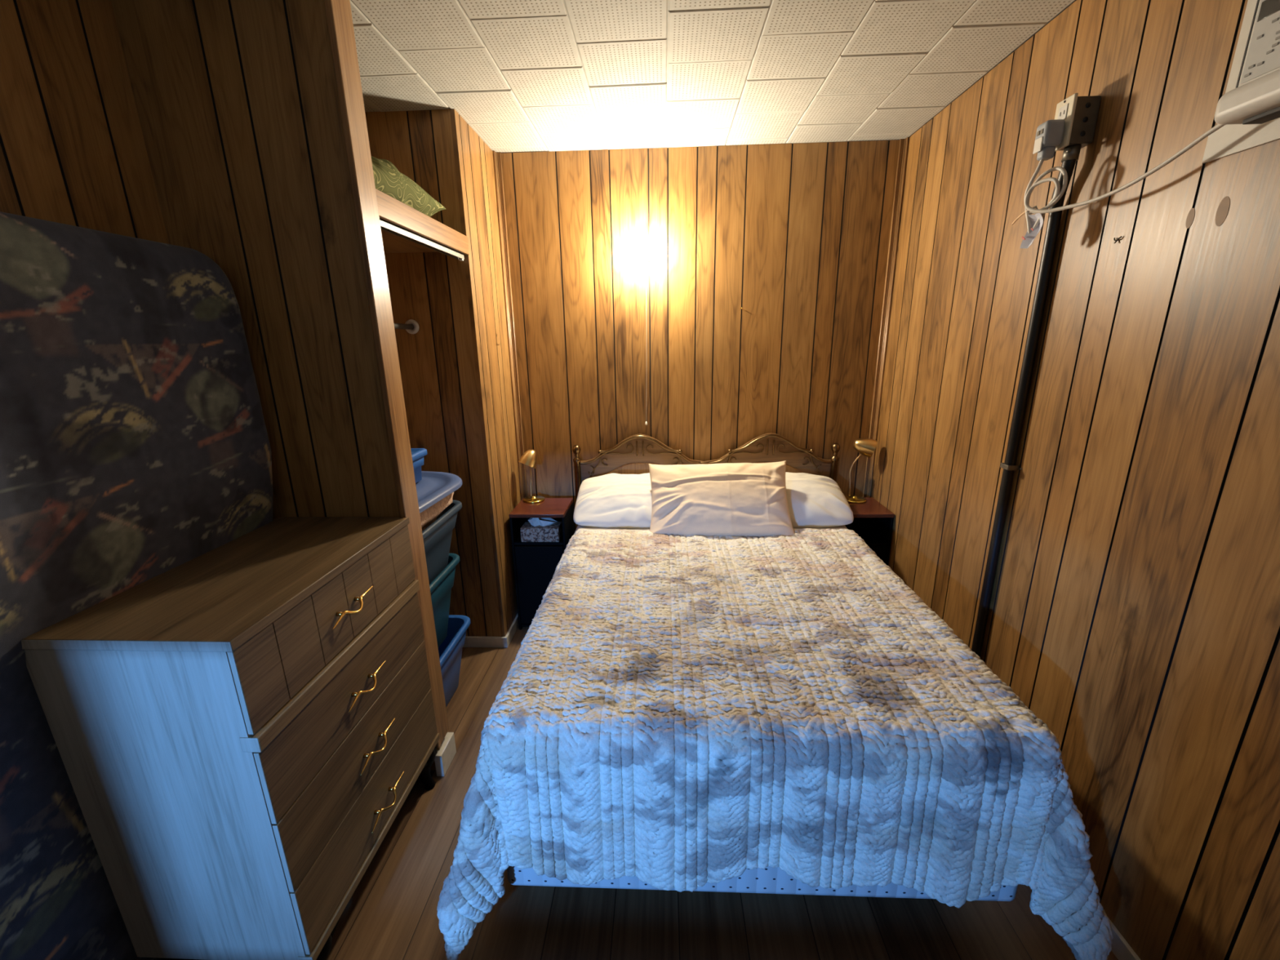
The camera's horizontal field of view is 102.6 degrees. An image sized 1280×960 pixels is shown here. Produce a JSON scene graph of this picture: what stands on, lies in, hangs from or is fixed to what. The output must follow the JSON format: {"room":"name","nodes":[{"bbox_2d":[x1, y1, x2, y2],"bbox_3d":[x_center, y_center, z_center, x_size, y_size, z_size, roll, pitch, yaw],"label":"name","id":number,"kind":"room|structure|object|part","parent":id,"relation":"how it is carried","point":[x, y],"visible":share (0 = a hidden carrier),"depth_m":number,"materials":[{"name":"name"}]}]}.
{"room":"bedroom","nodes":[
{"label":"bedroom","id":0,"kind":"room"},
{"bbox_2d":[0,0,168,244],"bbox_3d":[-1.435,-0.024,1.463,0.020,2.586,3.308,0,15,3],"label":"wall","id":1,"kind":"structure","parent":0,"point":[73,152],"depth_m":1.30,"materials":[{"name":"brown wood"}]},
{"bbox_2d":[381,230,437,253],"bbox_3d":[-1.106,-0.931,1.927,0.601,0.020,0.830,0,15,3],"label":"shelf","id":2,"kind":"object","parent":1,"relation":"attached to","point":[392,243],"visible":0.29,"depth_m":2.17,"materials":[{"name":"brown wood"}]},
{"bbox_2d":[371,155,445,217],"bbox_3d":[-1.030,-1.046,1.845,0.400,0.215,0.580,1,15,8],"label":"pillow","id":3,"kind":"object","parent":2,"relation":"on","point":[388,180],"visible":0.21,"depth_m":1.81,"materials":[{"name":"green fabric"}]},
{"bbox_2d":[111,0,441,770],"bbox_3d":[-1.107,-0.098,1.714,0.612,2.586,0.020,0,15,3],"label":"wall","id":4,"kind":"structure","parent":0,"point":[237,101],"depth_m":1.51,"materials":[{"name":"brown wood"}]},
{"bbox_2d":[324,0,448,748],"bbox_3d":[-0.803,-0.165,1.702,0.020,2.462,0.102,0,15,3],"label":"trim","id":5,"kind":"structure","parent":4,"relation":"attached to","point":[338,12],"depth_m":1.58,"materials":[{"name":"brown wood"}]},
{"bbox_2d":[393,319,419,333],"bbox_3d":[-1.088,-0.611,2.013,0.066,0.066,0.828,0,15,3],"label":"closet rod","id":6,"kind":"object","parent":4,"relation":"attached to","point":[408,326],"visible":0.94,"depth_m":2.39,"materials":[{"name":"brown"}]},
{"bbox_2d":[404,319,419,333],"bbox_3d":[-1.071,-0.718,2.405,0.066,0.066,0.014,0,15,3],"label":"socket","id":7,"kind":"object","parent":6,"relation":"attached to","point":[415,326],"depth_m":2.40,"materials":[{"name":"white plastic"}]},
{"bbox_2d":[434,732,456,776],"bbox_3d":[-0.777,1.095,2.051,0.030,0.098,0.125,0,15,3],"label":"baseboard","id":8,"kind":"structure","parent":4,"relation":"attached to","point":[444,757],"depth_m":2.02,"materials":[{"name":"beige wood"}]},
{"bbox_2d":[364,108,501,636],"bbox_3d":[-1.071,-0.323,2.533,0.612,2.586,0.020,0,15,3],"label":"wall","id":9,"kind":"structure","parent":0,"point":[437,364],"depth_m":2.45,"materials":[{"name":"brown wood"}]},
{"bbox_2d":[379,217,464,261],"bbox_3d":[-0.818,-0.897,1.939,0.030,0.029,0.740,0,15,3],"label":"door track","id":10,"kind":"object","parent":9,"relation":"attached to","point":[386,226],"visible":0.88,"depth_m":1.88,"materials":[{"name":"white plastic"}]},
{"bbox_2d":[375,188,469,254],"bbox_3d":[-0.796,-0.952,1.938,0.018,0.076,0.770,0,15,3],"label":"trim","id":11,"kind":"structure","parent":9,"relation":"attached to","point":[391,210],"depth_m":1.84,"materials":[{"name":"brown wood"}]},
{"bbox_2d":[462,613,518,648],"bbox_3d":[-1.033,0.826,3.109,0.626,0.064,0.551,0,15,3],"label":"baseboard","id":12,"kind":"structure","parent":9,"relation":"attached to","point":[470,641],"depth_m":2.84,"materials":[{"name":"beige wood"}]},
{"bbox_2d":[449,108,520,636],"bbox_3d":[-0.763,-0.393,2.769,0.020,2.586,0.539,0,15,3],"label":"wall","id":13,"kind":"structure","parent":0,"point":[473,159],"depth_m":2.63,"materials":[{"name":"brown wood"}]},
{"bbox_2d":[194,625,1118,959],"bbox_3d":[-0.064,1.354,1.323,2.762,0.040,4.228,0,15,3],"label":"floor","id":14,"kind":"structure","parent":0,"point":[391,913],"depth_m":1.50,"materials":[{"name":"laminate"}]},
{"bbox_2d":[0,211,273,959],"bbox_3d":[-1.328,0.464,0.965,0.227,1.905,1.700,0,15,3],"label":"mattress","id":15,"kind":"object","parent":14,"relation":"on","point":[135,445],"visible":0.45,"depth_m":1.15,"materials":[{"name":"fabric"}]},
{"bbox_2d":[21,516,439,959],"bbox_3d":[-1.003,0.740,1.530,0.488,1.070,0.747,0,15,3],"label":"dresser","id":16,"kind":"object","parent":14,"relation":"on","point":[239,730],"visible":1,"depth_m":1.21,"materials":[{"name":"wood"},{"name":"brass"}]},
{"bbox_3d":[-1.044,0.766,1.165,0.438,0.878,0.018,0,15,3],"label":"panel","id":17,"kind":"part","parent":16,"relation":"part of","materials":[{"name":"brown wood"}]},
{"bbox_3d":[-0.808,0.345,1.413,0.012,0.201,0.736,0,15,3],"label":"drawer","id":18,"kind":"part","parent":16,"relation":"part of","materials":[{"name":"brown wood"}]},
{"bbox_3d":[-0.804,0.580,1.478,0.012,0.193,0.737,0,15,3],"label":"drawer","id":19,"kind":"part","parent":16,"relation":"part of","materials":[{"name":"brown wood"}]},
{"bbox_3d":[-0.801,0.773,1.531,0.012,0.199,0.737,0,15,3],"label":"drawer","id":20,"kind":"part","parent":16,"relation":"part of","materials":[{"name":"brown wood"}]},
{"bbox_3d":[-0.785,0.347,1.405,0.038,0.030,0.200,0,15,3],"label":"handle","id":21,"kind":"part","parent":16,"relation":"part of","materials":[{"name":"gold metal"}]},
{"bbox_3d":[-0.798,0.969,1.584,0.012,0.199,0.737,0,15,3],"label":"drawer","id":22,"kind":"part","parent":16,"relation":"part of","materials":[{"name":"brown wood"}]},
{"bbox_3d":[-0.781,0.588,1.471,0.038,0.030,0.200,0,15,3],"label":"handle","id":23,"kind":"part","parent":16,"relation":"part of","materials":[{"name":"gold metal"}]},
{"bbox_3d":[-0.804,1.081,1.615,0.038,0.025,0.743,0,15,3],"label":"rail","id":24,"kind":"part","parent":16,"relation":"part of","materials":[{"name":"brown wood"}]},
{"bbox_3d":[-0.778,0.788,1.526,0.038,0.030,0.200,0,15,3],"label":"handle","id":25,"kind":"part","parent":16,"relation":"part of","materials":[{"name":"gold metal"}]},
{"bbox_3d":[-0.774,0.986,1.580,0.038,0.030,0.200,0,15,3],"label":"handle","id":26,"kind":"part","parent":16,"relation":"part of","materials":[{"name":"gold metal"}]},
{"bbox_2d":[438,614,470,706],"bbox_3d":[-1.077,0.904,2.315,0.490,0.335,0.570,0,15,3],"label":"storage tote","id":27,"kind":"object","parent":14,"relation":"on","point":[450,651],"visible":0.17,"depth_m":2.42,"materials":[{"name":"blue plastic"}]},
{"bbox_2d":[429,553,459,648],"bbox_3d":[-1.087,0.604,2.223,0.480,0.382,0.560,0,15,3],"label":"storage tote","id":28,"kind":"object","parent":27,"relation":"on","point":[441,586],"visible":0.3,"depth_m":2.30,"materials":[{"name":"teal plastic"}]},
{"bbox_2d":[422,500,462,583],"bbox_3d":[-1.081,0.314,2.159,0.524,0.305,0.564,0,15,3],"label":"storage tote","id":29,"kind":"object","parent":28,"relation":"on","point":[437,537],"visible":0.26,"depth_m":2.19,"materials":[{"name":"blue plastic"}]},
{"bbox_2d":[419,492,453,531],"bbox_3d":[-1.091,0.176,2.116,0.518,0.245,0.542,0,15,3],"label":"fleece blanket","id":30,"kind":"object","parent":29,"relation":"in","point":[429,515],"visible":0.09,"depth_m":2.11,"materials":[{"name":"brown fabric"}]},
{"bbox_2d":[415,471,462,513],"bbox_3d":[-1.061,0.058,2.072,0.563,0.044,0.680,0,15,3],"label":"lid","id":31,"kind":"object","parent":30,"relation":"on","point":[433,486],"visible":0.25,"depth_m":2.15,"materials":[{"name":"blue plastic"}]},
{"bbox_2d":[410,448,426,483],"bbox_3d":[-1.072,-0.028,2.070,0.308,0.135,0.338,0,15,3],"label":"storage box","id":32,"kind":"object","parent":31,"relation":"on","point":[417,454],"visible":0.15,"depth_m":2.16,"materials":[{"name":"blue plastic"}]},
{"bbox_3d":[-1.073,-0.080,2.055,0.308,0.026,0.338,0,15,3],"label":"lid","id":33,"kind":"part","parent":32,"relation":"part of","materials":[{"name":"blue plastic"}]},
{"bbox_2d":[508,497,574,630],"bbox_3d":[-0.557,0.497,3.041,0.305,0.720,0.321,0,15,3],"label":"nightstand","id":34,"kind":"object","parent":14,"relation":"on","point":[535,563],"visible":0.67,"depth_m":2.90,"materials":[{"name":"brown wood"}]},
{"bbox_2d":[518,448,545,503],"bbox_3d":[-0.635,-0.028,3.007,0.131,0.313,0.144,0,15,3],"label":"desk lamp","id":35,"kind":"object","parent":34,"relation":"on","point":[529,458],"visible":1,"depth_m":2.95,"materials":[{"name":"yellow metal"}]},
{"bbox_3d":[-0.649,-0.118,2.963,0.108,0.116,0.106,0,15,3],"label":"lamp shade","id":36,"kind":"part","parent":35,"relation":"part of","materials":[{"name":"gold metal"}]},
{"bbox_3d":[-0.562,0.603,2.931,0.273,0.485,0.016,0,15,3],"label":"door","id":37,"kind":"part","parent":34,"relation":"part of","materials":[{"name":"black laminate"}]},
{"bbox_2d":[520,517,562,542],"bbox_3d":[-0.557,0.262,2.903,0.214,0.148,0.110,0,15,3],"label":"tissue box","id":38,"kind":"object","parent":34,"relation":"on","point":[537,529],"visible":0.89,"depth_m":2.86,"materials":[{"name":"cardboard"}]},
{"bbox_2d":[506,433,1017,901],"bbox_3d":[0.344,0.512,2.214,1.557,1.100,1.934,0,15,3],"label":"bed","id":39,"kind":"object","parent":14,"relation":"on","point":[633,455],"visible":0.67,"depth_m":2.97,"materials":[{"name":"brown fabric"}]},
{"bbox_3d":[-0.368,0.294,3.164,0.049,1.040,0.049,0,15,3],"label":"post","id":40,"kind":"part","parent":39,"relation":"part of","materials":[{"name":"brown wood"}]},
{"bbox_3d":[0.016,0.134,3.102,0.724,0.491,0.010,0,15,3],"label":"raised panel","id":41,"kind":"part","parent":39,"relation":"part of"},
{"bbox_3d":[0.379,-0.178,3.005,1.472,0.188,0.018,0,15,3],"label":"moulding","id":42,"kind":"part","parent":39,"relation":"part of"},
{"bbox_3d":[0.383,0.068,3.076,1.472,0.659,0.010,0,15,3],"label":"panel","id":43,"kind":"part","parent":39,"relation":"part of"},
{"bbox_3d":[0.379,-0.175,2.986,1.476,0.180,0.025,0,15,3],"label":"rail","id":44,"kind":"part","parent":39,"relation":"part of","materials":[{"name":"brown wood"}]},
{"bbox_2d":[573,524,847,535],"bbox_3d":[0.377,0.429,2.841,1.460,0.484,0.540,0,15,3],"label":"sheet","id":45,"kind":"object","parent":39,"relation":"on","point":[579,527],"visible":0.07,"depth_m":2.62,"materials":[{"name":"white fabric"}]},
{"bbox_2d":[573,472,652,528],"bbox_3d":[0.029,0.111,2.806,0.770,0.245,0.443,0,15,3],"label":"pillow","id":46,"kind":"object","parent":45,"relation":"on","point":[611,500],"visible":0.56,"depth_m":2.69,"materials":[{"name":"white fabric"}]},
{"bbox_2d":[648,460,794,536],"bbox_3d":[0.399,0.113,2.593,0.722,0.362,0.367,0,15,3],"label":"pillow","id":47,"kind":"object","parent":45,"relation":"on","point":[726,499],"visible":0.88,"depth_m":2.50,"materials":[{"name":"white fabric"}]},
{"bbox_2d":[785,471,853,528],"bbox_3d":[0.738,0.105,2.777,0.758,0.246,0.452,0,15,3],"label":"pillow","id":48,"kind":"object","parent":45,"relation":"on","point":[814,501],"visible":0.39,"depth_m":2.63,"materials":[{"name":"white fabric"}]},
{"bbox_2d":[436,528,1113,959],"bbox_3d":[0.334,0.772,1.914,1.650,0.711,1.491,0,15,3],"label":"quilt","id":49,"kind":"object","parent":39,"relation":"on","point":[677,712],"visible":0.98,"depth_m":1.29,"materials":[{"name":"beige fabric"}]},
{"bbox_3d":[0.751,0.131,3.068,0.724,0.491,0.010,0,15,3],"label":"raised panel","id":50,"kind":"part","parent":39,"relation":"part of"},
{"bbox_3d":[1.139,0.289,3.096,0.049,1.040,0.049,0,15,3],"label":"post","id":51,"kind":"part","parent":39,"relation":"part of","materials":[{"name":"brown wood"}]},
{"bbox_2d":[844,497,894,565],"bbox_3d":[1.249,0.491,2.959,0.231,0.720,0.321,0,15,3],"label":"nightstand","id":52,"kind":"object","parent":14,"relation":"on","point":[873,522],"visible":0.24,"depth_m":2.82,"materials":[{"name":"brown wood"}]},
{"bbox_2d":[844,438,876,503],"bbox_3d":[1.246,-0.058,2.913,0.151,0.361,0.128,0,15,3],"label":"desk lamp","id":53,"kind":"object","parent":52,"relation":"on","point":[865,446],"visible":0.94,"depth_m":2.86,"materials":[{"name":"yellow metal"}]},
{"bbox_3d":[1.258,-0.178,2.871,0.122,0.108,0.105,0,15,3],"label":"lamp shade","id":54,"kind":"part","parent":53,"relation":"part of","materials":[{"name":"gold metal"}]},
{"bbox_3d":[1.244,0.596,2.848,0.199,0.485,0.016,0,15,3],"label":"door","id":55,"kind":"part","parent":52,"relation":"part of","materials":[{"name":"black laminate"}]},
{"bbox_2d":[501,139,900,531],"bbox_3d":[0.007,-0.469,3.003,2.762,2.586,0.020,0,15,3],"label":"wall","id":56,"kind":"structure","parent":0,"point":[795,237],"depth_m":2.83,"materials":[{"name":"brown wood"}]},
{"bbox_2d":[493,151,527,500],"bbox_3d":[-0.728,-0.460,3.014,0.046,2.586,0.023,-14,20,-40],"label":"trim","id":57,"kind":"structure","parent":56,"relation":"attached to","point":[496,156],"depth_m":2.88,"materials":[{"name":"brown wood"}]},
{"bbox_2d":[631,238,653,425],"bbox_3d":[0.021,-0.787,2.827,0.111,0.988,0.148,0,15,3],"label":"wall lamp","id":58,"kind":"object","parent":56,"relation":"attached to","point":[642,249],"visible":1,"depth_m":2.66,"materials":[{"name":"glass"}]},
{"bbox_3d":[0.014,-1.206,2.694,0.111,0.111,0.112,0,15,3],"label":"bulb","id":59,"kind":"part","parent":58,"relation":"part of","materials":[{"name":"white glass"}]},
{"bbox_3d":[0.036,-0.760,2.872,0.010,0.875,0.018,6,17,24],"label":"pull cord","id":60,"kind":"part","parent":58,"relation":"part of","materials":[{"name":"white"}]},
{"bbox_2d":[862,137,909,497],"bbox_3d":[1.351,-0.468,2.919,0.023,2.586,0.046,-14,20,-40],"label":"trim","id":61,"kind":"structure","parent":56,"relation":"attached to","point":[904,143],"depth_m":2.78,"materials":[{"name":"brown wood"}]},
{"bbox_2d":[350,0,1076,152],"bbox_3d":[-0.084,-1.308,1.086,2.762,0.053,3.278,0,15,3],"label":"ceiling","id":62,"kind":"structure","parent":0,"point":[525,75],"depth_m":1.84,"materials":[{"name":"tile"}]},
{"bbox_2d":[870,0,1279,959],"bbox_3d":[1.304,-0.034,1.338,0.020,2.586,3.308,0,15,3],"label":"wall","id":63,"kind":"structure","parent":0,"point":[1134,611],"depth_m":1.38,"materials":[{"name":"brown wood"}]},
{"bbox_2d":[971,144,1081,657],"bbox_3d":[1.293,0.050,1.808,0.057,2.137,0.119,6,17,25],"label":"conduit","id":64,"kind":"object","parent":63,"relation":"attached to","point":[1071,153],"visible":0.76,"depth_m":1.73,"materials":[{"name":"black plastic"}]},
{"bbox_2d":[1054,93,1101,151],"bbox_3d":[1.256,-1.028,1.482,0.082,0.130,0.072,0,15,3],"label":"outlet box","id":65,"kind":"object","parent":63,"relation":"attached to","point":[1080,113],"visible":0.9,"depth_m":1.46,"materials":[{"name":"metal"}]},
{"bbox_2d":[1057,102,1068,119],"bbox_3d":[1.217,-1.056,1.477,0.003,0.038,0.034,0,15,3],"label":"socket","id":66,"kind":"object","parent":65,"relation":"attached to","point":[1062,108],"depth_m":1.48,"materials":[{"name":"white plastic"}]},
{"bbox_3d":[1.223,-1.028,1.484,0.009,0.130,0.072,0,15,3],"label":"plate","id":67,"kind":"part","parent":65,"relation":"part of","materials":[{"name":"white plastic"}]},
{"bbox_2d":[1113,235,1121,243],"bbox_3d":[1.290,-0.649,1.388,0.011,0.016,0.025,0,15,3],"label":"wall hook","id":68,"kind":"object","parent":63,"relation":"attached to","point":[1117,239],"visible":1,"depth_m":1.39,"materials":[{"name":"metal"}]},
{"bbox_2d":[1109,919,1140,959],"bbox_3d":[1.311,1.164,1.739,0.012,0.064,3.168,0,15,3],"label":"baseboard","id":69,"kind":"structure","parent":63,"relation":"attached to","point":[1121,948],"depth_m":1.38,"materials":[{"name":"beige wood"}]},
{"bbox_2d":[1185,208,1195,228],"bbox_3d":[1.286,-0.611,1.199,0.001,0.044,0.018,0,15,3],"label":"cover","id":70,"kind":"object","parent":63,"relation":"attached to","point":[1190,217],"depth_m":1.20,"materials":[{"name":"brown plastic"}]},
{"bbox_2d":[1215,195,1230,226],"bbox_3d":[1.283,-0.591,1.130,0.001,0.060,0.026,0,15,3],"label":"cover","id":71,"kind":"object","parent":63,"relation":"attached to","point":[1223,209],"depth_m":1.13,"materials":[{"name":"brown plastic"}]},
{"bbox_2d":[1201,0,1279,163],"bbox_3d":[1.260,-0.888,0.723,0.006,0.560,0.771,0,15,3],"label":"board","id":72,"kind":"object","parent":63,"relation":"attached to","point":[1232,139],"visible":0.38,"depth_m":1.09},
{"bbox_2d":[1214,0,1279,124],"bbox_3d":[1.204,-0.854,0.720,0.106,0.442,0.593,0,15,3],"label":"air conditioner","id":73,"kind":"object","parent":63,"relation":"attached to","point":[1255,99],"visible":1,"depth_m":0.98,"materials":[{"name":"plastic"}]},
{"bbox_2d":[1011,119,1224,248],"bbox_3d":[1.197,-0.811,1.302,0.059,0.336,0.728,-1,15,-1],"label":"power cord","id":74,"kind":"object","parent":73,"relation":"hanging from","point":[1049,135],"visible":0.93,"depth_m":1.48,"materials":[{"name":"white plastic"}]},
{"bbox_3d":[1.188,-0.880,0.708,0.014,0.365,0.572,0,15,3],"label":"panel","id":75,"kind":"part","parent":73,"relation":"part of","materials":[{"name":"plastic"}]},
{"bbox_3d":[1.192,-0.853,0.962,0.002,0.157,0.078,0,15,3],"label":"control panel","id":76,"kind":"part","parent":73,"relation":"part of","materials":[{"name":"white plastic"}]}
]}

